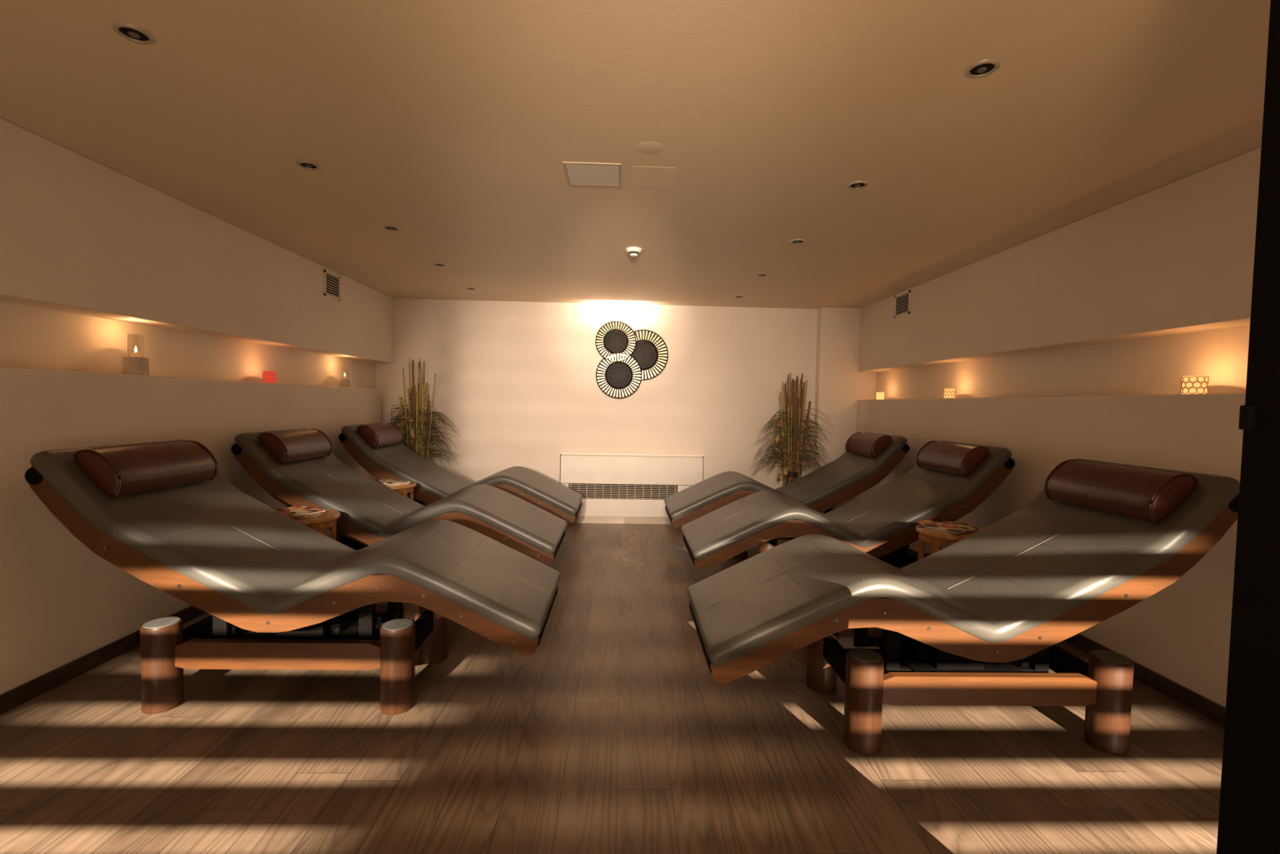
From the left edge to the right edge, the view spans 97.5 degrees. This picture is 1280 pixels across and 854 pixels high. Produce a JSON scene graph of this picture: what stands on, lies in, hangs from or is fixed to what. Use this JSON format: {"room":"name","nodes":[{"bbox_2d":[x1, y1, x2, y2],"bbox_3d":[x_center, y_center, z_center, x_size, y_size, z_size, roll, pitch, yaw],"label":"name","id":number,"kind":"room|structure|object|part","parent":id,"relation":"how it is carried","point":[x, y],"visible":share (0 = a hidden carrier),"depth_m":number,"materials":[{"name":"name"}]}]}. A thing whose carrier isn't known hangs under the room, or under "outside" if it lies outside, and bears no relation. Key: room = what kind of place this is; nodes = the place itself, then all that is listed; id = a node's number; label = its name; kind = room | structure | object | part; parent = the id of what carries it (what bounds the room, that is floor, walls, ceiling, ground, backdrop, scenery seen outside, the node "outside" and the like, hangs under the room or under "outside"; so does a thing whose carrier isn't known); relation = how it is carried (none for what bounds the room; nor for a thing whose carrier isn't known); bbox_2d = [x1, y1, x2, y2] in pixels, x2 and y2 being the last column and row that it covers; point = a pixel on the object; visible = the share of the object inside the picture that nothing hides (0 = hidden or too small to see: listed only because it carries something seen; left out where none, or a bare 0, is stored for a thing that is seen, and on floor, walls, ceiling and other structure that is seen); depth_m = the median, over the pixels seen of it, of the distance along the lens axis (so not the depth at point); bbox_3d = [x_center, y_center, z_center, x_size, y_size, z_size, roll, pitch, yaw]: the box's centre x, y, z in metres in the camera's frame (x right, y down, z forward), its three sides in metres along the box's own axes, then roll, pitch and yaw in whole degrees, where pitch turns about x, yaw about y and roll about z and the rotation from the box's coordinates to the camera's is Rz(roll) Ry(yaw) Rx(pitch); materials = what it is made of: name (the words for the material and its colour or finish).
{"room":"spa","nodes":[
{"label":"spa","id":0,"kind":"room"},
{"bbox_2d":[0,301,375,389],"bbox_3d":[-2.806,-0.012,1.516,0.120,2.390,9.190,1,2,-2],"label":"wall","id":1,"kind":"structure","parent":0,"point":[33,337],"depth_m":3.22,"materials":[{"name":"beige paint"}]},
{"bbox_2d":[0,117,394,694],"bbox_3d":[-2.646,-0.009,1.521,0.200,2.390,9.190,1,2,-2],"label":"wall","id":2,"kind":"structure","parent":0,"point":[79,234],"depth_m":2.78,"materials":[{"name":"beige paint"}]},
{"bbox_2d":[0,605,205,715],"bbox_3d":[-2.557,1.156,1.406,0.014,0.075,8.860,1,2,-2],"label":"baseboard","id":3,"kind":"structure","parent":2,"relation":"attached to","point":[15,697],"depth_m":2.56,"materials":[{"name":"brown wood"}]},
{"bbox_2d":[122,333,149,375],"bbox_3d":[-2.662,-0.381,2.962,0.104,0.215,0.104,1,2,-2],"label":"candle","id":4,"kind":"object","parent":2,"relation":"on","point":[135,363],"visible":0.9,"depth_m":2.93,"materials":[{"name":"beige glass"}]},
{"bbox_2d":[262,371,276,382],"bbox_3d":[-2.695,-0.362,4.083,0.090,0.085,0.090,1,2,-2],"label":"votive candle","id":5,"kind":"object","parent":2,"relation":"on","point":[267,376],"visible":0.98,"depth_m":4.05,"materials":[{"name":"red glass"}]},
{"bbox_2d":[324,269,340,301],"bbox_3d":[-2.615,-1.201,4.772,0.008,0.210,0.260,1,2,-2],"label":"air vent","id":6,"kind":"object","parent":2,"relation":"in","point":[331,281],"visible":1,"depth_m":4.76,"materials":[{"name":"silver metal"}]},
{"bbox_2d":[339,367,350,387],"bbox_3d":[-2.725,-0.456,5.180,0.088,0.183,0.088,1,2,-2],"label":"candle","id":7,"kind":"object","parent":2,"relation":"on","point":[344,381],"visible":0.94,"depth_m":5.15,"materials":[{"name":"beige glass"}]},
{"bbox_2d":[375,298,817,505],"bbox_3d":[-0.155,-0.151,6.237,5.850,2.390,0.100,1,2,-2],"label":"wall","id":8,"kind":"structure","parent":0,"point":[517,381],"depth_m":6.17,"materials":[{"name":"beige paint"}]},
{"bbox_2d":[595,320,668,398],"bbox_3d":[-0.090,-0.729,6.132,0.800,0.840,0.071,1,2,-6],"label":"wall art","id":9,"kind":"object","parent":8,"relation":"attached to","point":[630,357],"visible":1,"depth_m":6.12,"materials":[{"name":"gold metal"}]},
{"bbox_2d":[0,522,1224,853],"bbox_3d":[-0.047,1.274,1.648,5.850,0.080,9.390,1,2,-2],"label":"floor","id":10,"kind":"structure","parent":0,"point":[618,735],"depth_m":2.04,"materials":[{"name":"brown wood"}]},
{"bbox_2d":[24,439,560,715],"bbox_3d":[-1.404,0.630,2.589,1.997,1.076,0.760,1,2,-2],"label":"lounger","id":11,"kind":"object","parent":10,"relation":"on","point":[277,592],"visible":1,"depth_m":2.33,"materials":[{"name":"grey leather"}]},
{"bbox_3d":[-1.396,0.533,2.233,1.980,0.742,0.033,1,2,-2],"label":"rail","id":12,"kind":"part","parent":11,"relation":"part of","materials":[{"name":"brown wood"}]},
{"bbox_3d":[-1.379,0.513,2.585,1.925,0.701,0.670,1,2,-2],"label":"under panel","id":13,"kind":"part","parent":11,"relation":"part of","materials":[{"name":"black paint"}]},
{"bbox_2d":[293,508,340,540],"bbox_3d":[-1.931,0.819,3.223,0.370,0.633,0.370,1,2,-2],"label":"round side table","id":14,"kind":"object","parent":10,"relation":"on","point":[328,519],"visible":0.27,"depth_m":3.15,"materials":[{"name":"orange wood"}]},
{"bbox_2d":[289,510,328,518],"bbox_3d":[-1.945,0.498,3.193,0.254,0.008,0.184,1,2,-12],"label":"magazine","id":15,"kind":"object","parent":14,"relation":"on","point":[317,515],"visible":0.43,"depth_m":3.13,"materials":[{"name":"paper"}]},
{"bbox_2d":[288,509,328,517],"bbox_3d":[-1.960,0.488,3.204,0.254,0.008,0.184,1,2,8],"label":"magazine","id":16,"kind":"object","parent":15,"relation":"on","point":[326,510],"visible":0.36,"depth_m":3.13,"materials":[{"name":"paper"}]},
{"bbox_2d":[275,505,324,516],"bbox_3d":[-1.961,0.479,3.203,0.254,0.008,0.184,2,3,30],"label":"magazine","id":17,"kind":"object","parent":16,"relation":"on","point":[299,510],"visible":0.79,"depth_m":3.19,"materials":[{"name":"paper"}]},
{"bbox_2d":[231,428,567,564],"bbox_3d":[-1.535,0.575,3.865,1.997,1.076,0.760,1,2,-2],"label":"lounger","id":18,"kind":"object","parent":10,"relation":"on","point":[297,467],"visible":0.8,"depth_m":3.54,"materials":[{"name":"grey leather"}]},
{"bbox_3d":[-1.510,0.459,3.861,1.925,0.701,0.670,1,2,-2],"label":"under panel","id":19,"kind":"part","parent":18,"relation":"part of","materials":[{"name":"black paint"}]},
{"bbox_2d":[385,480,416,499],"bbox_3d":[-1.987,0.766,4.480,0.370,0.633,0.370,1,2,-2],"label":"round side table","id":20,"kind":"object","parent":10,"relation":"on","point":[404,489],"visible":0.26,"depth_m":4.39,"materials":[{"name":"orange wood"}]},
{"bbox_2d":[380,482,408,486],"bbox_3d":[-1.994,0.446,4.449,0.254,0.008,0.184,2,3,26],"label":"magazine","id":21,"kind":"object","parent":20,"relation":"on","point":[388,485],"visible":0.36,"depth_m":4.36,"materials":[{"name":"paper"}]},
{"bbox_2d":[375,478,410,484],"bbox_3d":[-1.995,0.436,4.471,0.254,0.008,0.184,2,3,24],"label":"magazine","id":22,"kind":"object","parent":21,"relation":"on","point":[391,482],"visible":0.86,"depth_m":4.46,"materials":[{"name":"paper"}]},
{"bbox_2d":[387,357,462,505],"bbox_3d":[-2.226,0.152,5.843,0.739,1.734,0.372,1,2,-4],"label":"arrangement","id":23,"kind":"object","parent":10,"relation":"on","point":[418,422],"visible":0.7,"depth_m":5.80,"materials":[{"name":"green plant"}]},
{"bbox_2d":[338,422,582,545],"bbox_3d":[-1.541,0.525,5.104,1.997,1.076,0.760,1,2,-2],"label":"lounger","id":24,"kind":"object","parent":10,"relation":"on","point":[379,448],"visible":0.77,"depth_m":4.77,"materials":[{"name":"grey leather"}]},
{"bbox_3d":[-1.516,0.408,5.100,1.925,0.701,0.670,1,2,-2],"label":"under panel","id":25,"kind":"part","parent":24,"relation":"part of","materials":[{"name":"black paint"}]},
{"bbox_2d":[664,431,909,559],"bbox_3d":[1.242,0.582,5.056,1.997,1.076,0.760,1,2,-2],"label":"lounger","id":26,"kind":"object","parent":10,"relation":"on","point":[868,458],"visible":0.73,"depth_m":4.74,"materials":[{"name":"grey leather"}]},
{"bbox_3d":[1.221,0.464,5.050,1.925,0.701,0.670,1,2,-2],"label":"under panel","id":27,"kind":"part","parent":26,"relation":"part of","materials":[{"name":"black paint"}]},
{"bbox_2d":[664,432,907,519],"bbox_3d":[1.236,0.412,5.049,1.978,0.731,0.760,1,2,-2],"label":"cushion","id":28,"kind":"object","parent":26,"relation":"on","point":[868,458],"depth_m":4.74,"materials":[{"name":"grey leather"}]},
{"bbox_3d":[1.259,0.485,4.700,1.980,0.742,0.033,1,2,-2],"label":"rail","id":29,"kind":"part","parent":26,"relation":"part of","materials":[{"name":"brown wood"}]},
{"bbox_2d":[749,373,834,484],"bbox_3d":[1.615,0.261,5.968,0.902,1.659,0.389,1,2,-2],"label":"arrangement","id":30,"kind":"object","parent":10,"relation":"on","point":[791,427],"visible":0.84,"depth_m":5.92,"materials":[{"name":"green plant"}]},
{"bbox_2d":[680,440,1014,571],"bbox_3d":[1.316,0.632,3.849,1.997,1.076,0.760,1,2,-2],"label":"lounger","id":31,"kind":"object","parent":10,"relation":"on","point":[948,481],"visible":0.8,"depth_m":3.55,"materials":[{"name":"grey leather"}]},
{"bbox_3d":[1.296,0.514,3.843,1.925,0.701,0.670,1,2,-2],"label":"under panel","id":32,"kind":"part","parent":31,"relation":"part of","materials":[{"name":"black paint"}]},
{"bbox_2d":[915,524,981,560],"bbox_3d":[1.751,0.893,3.171,0.370,0.633,0.370,1,2,-2],"label":"round side table","id":33,"kind":"object","parent":10,"relation":"on","point":[936,540],"visible":0.23,"depth_m":3.08,"materials":[{"name":"orange wood"}]},
{"bbox_2d":[919,526,976,534],"bbox_3d":[1.731,0.572,3.156,0.254,0.008,0.184,0,3,-32],"label":"magazine","id":34,"kind":"object","parent":33,"relation":"on","point":[921,527],"visible":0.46,"depth_m":3.08,"materials":[{"name":"paper"}]},
{"bbox_2d":[930,525,980,533],"bbox_3d":[1.753,0.564,3.149,0.254,0.008,0.184,0,3,-34],"label":"magazine","id":35,"kind":"object","parent":34,"relation":"on","point":[957,531],"visible":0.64,"depth_m":3.06,"materials":[{"name":"paper"}]},
{"bbox_2d":[916,520,976,530],"bbox_3d":[1.721,0.554,3.162,0.254,0.008,0.184,2,2,13],"label":"magazine","id":36,"kind":"object","parent":35,"relation":"on","point":[927,524],"visible":1,"depth_m":3.14,"materials":[{"name":"paper"}]},
{"bbox_2d":[686,458,1239,755],"bbox_3d":[1.242,0.688,2.447,1.997,1.076,0.760,1,2,-2],"label":"lounger","id":37,"kind":"object","parent":10,"relation":"on","point":[979,620],"visible":1,"depth_m":2.16,"materials":[{"name":"grey leather"}]},
{"bbox_3d":[1.221,0.570,2.441,1.925,0.701,0.670,1,2,-2],"label":"under panel","id":38,"kind":"part","parent":37,"relation":"part of","materials":[{"name":"black paint"}]},
{"bbox_2d":[686,458,1239,666],"bbox_3d":[1.235,0.518,2.440,1.978,0.731,0.760,1,2,-2],"label":"cushion","id":39,"kind":"object","parent":37,"relation":"on","point":[1100,539],"depth_m":2.16,"materials":[{"name":"grey leather"}]},
{"bbox_3d":[1.258,0.592,2.091,1.980,0.742,0.033,1,2,-2],"label":"rail","id":40,"kind":"part","parent":37,"relation":"part of","materials":[{"name":"brown wood"}]},
{"bbox_2d":[1216,0,1279,853],"bbox_3d":[1.142,0.143,0.629,0.045,2.292,0.820,1,2,-2],"label":"door leaf","id":41,"kind":"structure","parent":10,"relation":"on","point":[1249,812],"depth_m":1.00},
{"bbox_2d":[1238,404,1256,430],"bbox_3d":[1.106,-0.017,1.021,0.014,0.045,0.018,1,2,-2],"label":"latch","id":42,"kind":"object","parent":41,"relation":"attached to","point":[1247,412],"visible":1,"depth_m":1.01,"materials":[{"name":"black paint"}]},
{"bbox_2d":[559,451,704,524],"bbox_3d":[-0.093,0.670,6.142,1.600,0.760,0.161,1,2,-2],"label":"wall convector","id":43,"kind":"structure","parent":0,"point":[615,487],"depth_m":6.07,"materials":[{"name":"white metal"}]},
{"bbox_2d":[0,0,1270,308],"bbox_3d":[0.002,-1.194,1.548,5.850,0.080,9.390,1,2,-2],"label":"ceiling","id":44,"kind":"structure","parent":0,"point":[452,125],"depth_m":2.17,"materials":[{"name":"paint"}]},
{"bbox_2d":[111,22,155,44],"bbox_3d":[-1.529,-1.185,1.696,0.100,0.010,0.100,1,2,-2],"label":"recessed light","id":45,"kind":"object","parent":44,"relation":"in","point":[132,33],"visible":1,"depth_m":1.69,"materials":[{"name":"metal"}]},
{"bbox_3d":[-1.529,-1.187,1.696,0.068,0.004,0.068,1,2,-2],"label":"lamp glass","id":46,"kind":"part","parent":45,"relation":"part of","materials":[{"name":"black glass"}]},
{"bbox_3d":[-1.529,-1.183,1.696,0.030,0.006,0.030,1,2,-2],"label":"bulb","id":47,"kind":"part","parent":45,"relation":"part of","materials":[{"name":"grey glass"}]},
{"bbox_2d":[296,160,320,170],"bbox_3d":[-1.556,-1.224,2.632,0.100,0.010,0.100,1,2,-2],"label":"recessed light","id":48,"kind":"object","parent":44,"relation":"in","point":[307,165],"visible":1,"depth_m":2.62,"materials":[{"name":"metal"}]},
{"bbox_3d":[-1.556,-1.226,2.632,0.068,0.004,0.068,1,2,-2],"label":"lamp glass","id":49,"kind":"part","parent":48,"relation":"part of","materials":[{"name":"black glass"}]},
{"bbox_2d":[382,225,399,231],"bbox_3d":[-1.582,-1.262,3.568,0.100,0.010,0.100,1,2,-2],"label":"recessed light","id":50,"kind":"object","parent":44,"relation":"in","point":[391,228],"visible":1,"depth_m":3.56,"materials":[{"name":"metal"}]},
{"bbox_2d":[433,262,446,266],"bbox_3d":[-1.609,-1.301,4.505,0.100,0.010,0.100,1,2,-2],"label":"recessed light","id":51,"kind":"object","parent":44,"relation":"in","point":[442,264],"visible":1,"depth_m":4.49,"materials":[{"name":"metal"}]},
{"bbox_2d":[466,287,476,289],"bbox_3d":[-1.636,-1.339,5.441,0.100,0.010,0.100,1,2,-2],"label":"recessed light","id":52,"kind":"object","parent":44,"relation":"in","point":[468,288],"visible":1,"depth_m":5.43,"materials":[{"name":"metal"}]},
{"bbox_2d":[562,161,621,186],"bbox_3d":[-0.222,-1.203,2.678,0.264,0.003,0.264,1,2,-2],"label":"frame","id":53,"kind":"object","parent":44,"relation":"attached to","point":[564,162],"visible":1,"depth_m":2.61,"materials":[{"name":"white metal"}]},
{"bbox_2d":[565,164,618,185],"bbox_3d":[-0.222,-1.203,2.678,0.240,0.003,0.240,1,2,-2],"label":"panel","id":54,"kind":"object","parent":44,"relation":"attached to","point":[579,174],"visible":1,"depth_m":2.67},
{"bbox_2d":[626,246,642,257],"bbox_3d":[-0.043,-1.228,3.953,0.116,0.050,0.116,1,2,-2],"label":"smoke detector","id":55,"kind":"object","parent":44,"relation":"attached to","point":[633,251],"visible":1,"depth_m":3.92,"materials":[{"name":"white plastic"}]},
{"bbox_2d":[635,141,663,154],"bbox_3d":[0.042,-1.187,2.385,0.120,0.001,0.120,1,2,-2],"label":"cap","id":56,"kind":"object","parent":44,"relation":"attached to","point":[646,147],"depth_m":2.38,"materials":[{"name":"white plastic"}]},
{"bbox_2d":[733,295,743,297],"bbox_3d":[0.981,-1.294,5.582,0.100,0.010,0.100,1,2,-2],"label":"recessed light","id":57,"kind":"object","parent":44,"relation":"in","point":[735,296],"visible":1,"depth_m":5.57,"materials":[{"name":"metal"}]},
{"bbox_2d":[755,272,768,276],"bbox_3d":[1.008,-1.254,4.633,0.100,0.010,0.100,1,2,-2],"label":"recessed light","id":58,"kind":"object","parent":44,"relation":"in","point":[762,274],"visible":1,"depth_m":4.62,"materials":[{"name":"metal"}]},
{"bbox_2d":[790,239,805,244],"bbox_3d":[1.035,-1.215,3.684,0.100,0.010,0.100,1,2,-2],"label":"recessed light","id":59,"kind":"object","parent":44,"relation":"in","point":[793,241],"visible":1,"depth_m":3.67,"materials":[{"name":"metal"}]},
{"bbox_2d":[847,180,868,189],"bbox_3d":[1.062,-1.176,2.735,0.100,0.010,0.100,1,2,-2],"label":"recessed light","id":60,"kind":"object","parent":44,"relation":"in","point":[858,184],"visible":1,"depth_m":2.73,"materials":[{"name":"metal"}]},
{"bbox_3d":[1.062,-1.179,2.735,0.068,0.004,0.068,1,2,-2],"label":"lamp glass","id":61,"kind":"part","parent":60,"relation":"part of","materials":[{"name":"black glass"}]},
{"bbox_2d":[964,58,1000,78],"bbox_3d":[1.089,-1.137,1.787,0.100,0.010,0.100,1,2,-2],"label":"recessed light","id":62,"kind":"object","parent":44,"relation":"in","point":[983,68],"visible":1,"depth_m":1.78,"materials":[{"name":"metal"}]},
{"bbox_3d":[1.089,-1.139,1.786,0.068,0.004,0.068,1,2,-2],"label":"lamp glass","id":63,"kind":"part","parent":62,"relation":"part of","materials":[{"name":"black glass"}]},
{"bbox_3d":[1.089,-1.135,1.787,0.030,0.006,0.030,1,2,-2],"label":"bulb","id":64,"kind":"part","parent":62,"relation":"part of","materials":[{"name":"grey glass"}]},
{"bbox_2d":[631,165,675,186],"bbox_3d":[0.063,-1.199,2.686,0.200,0.001,0.220,1,2,-2],"label":"ceiling panel","id":65,"kind":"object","parent":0,"point":[642,175],"depth_m":2.68,"materials":[{"name":"white paint"}]},
{"bbox_2d":[812,306,876,513],"bbox_3d":[2.256,-0.102,6.198,0.630,2.390,0.120,1,2,-2],"label":"wall column","id":66,"kind":"structure","parent":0,"point":[839,382],"depth_m":6.12,"materials":[{"name":"beige paint"}]},
{"bbox_2d":[853,146,1261,707],"bbox_3d":[2.601,0.088,1.675,0.200,2.390,9.190,1,2,-2],"label":"wall","id":67,"kind":"structure","parent":0,"point":[1176,257],"depth_m":2.91,"materials":[{"name":"beige paint"}]},
{"bbox_2d":[875,391,884,399],"bbox_3d":[2.468,-0.319,5.765,0.076,0.076,0.076,1,2,-2],"label":"votive candle","id":68,"kind":"object","parent":67,"relation":"on","point":[879,395],"visible":0.84,"depth_m":5.73,"materials":[{"name":"glass"}]},
{"bbox_2d":[893,289,911,318],"bbox_3d":[2.417,-1.128,5.169,0.008,0.210,0.280,1,2,-2],"label":"air vent","id":69,"kind":"object","parent":67,"relation":"in","point":[902,301],"visible":1,"depth_m":5.16,"materials":[{"name":"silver metal"}]},
{"bbox_2d":[943,388,955,398],"bbox_3d":[2.503,-0.271,4.536,0.086,0.081,0.086,1,2,-2],"label":"votive candle","id":70,"kind":"object","parent":67,"relation":"on","point":[948,393],"visible":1,"depth_m":4.50,"materials":[{"name":"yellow glass"}]},
{"bbox_2d":[909,547,1225,726],"bbox_3d":[2.473,1.245,1.659,0.014,0.075,9.070,1,2,-2],"label":"baseboard","id":71,"kind":"structure","parent":67,"relation":"attached to","point":[1209,708],"depth_m":2.59,"materials":[{"name":"brown wood"}]},
{"bbox_2d":[1180,375,1208,394],"bbox_3d":[2.559,-0.192,2.588,0.090,0.085,0.090,1,2,-2],"label":"votive candle","id":72,"kind":"object","parent":67,"relation":"on","point":[1190,384],"visible":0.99,"depth_m":2.56,"materials":[{"name":"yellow glass"}]},
{"bbox_2d":[875,324,1249,399],"bbox_3d":[2.761,0.091,1.680,0.120,2.390,9.190,1,2,-2],"label":"wall","id":73,"kind":"structure","parent":0,"point":[1157,365],"depth_m":3.27,"materials":[{"name":"beige paint"}]}
]}

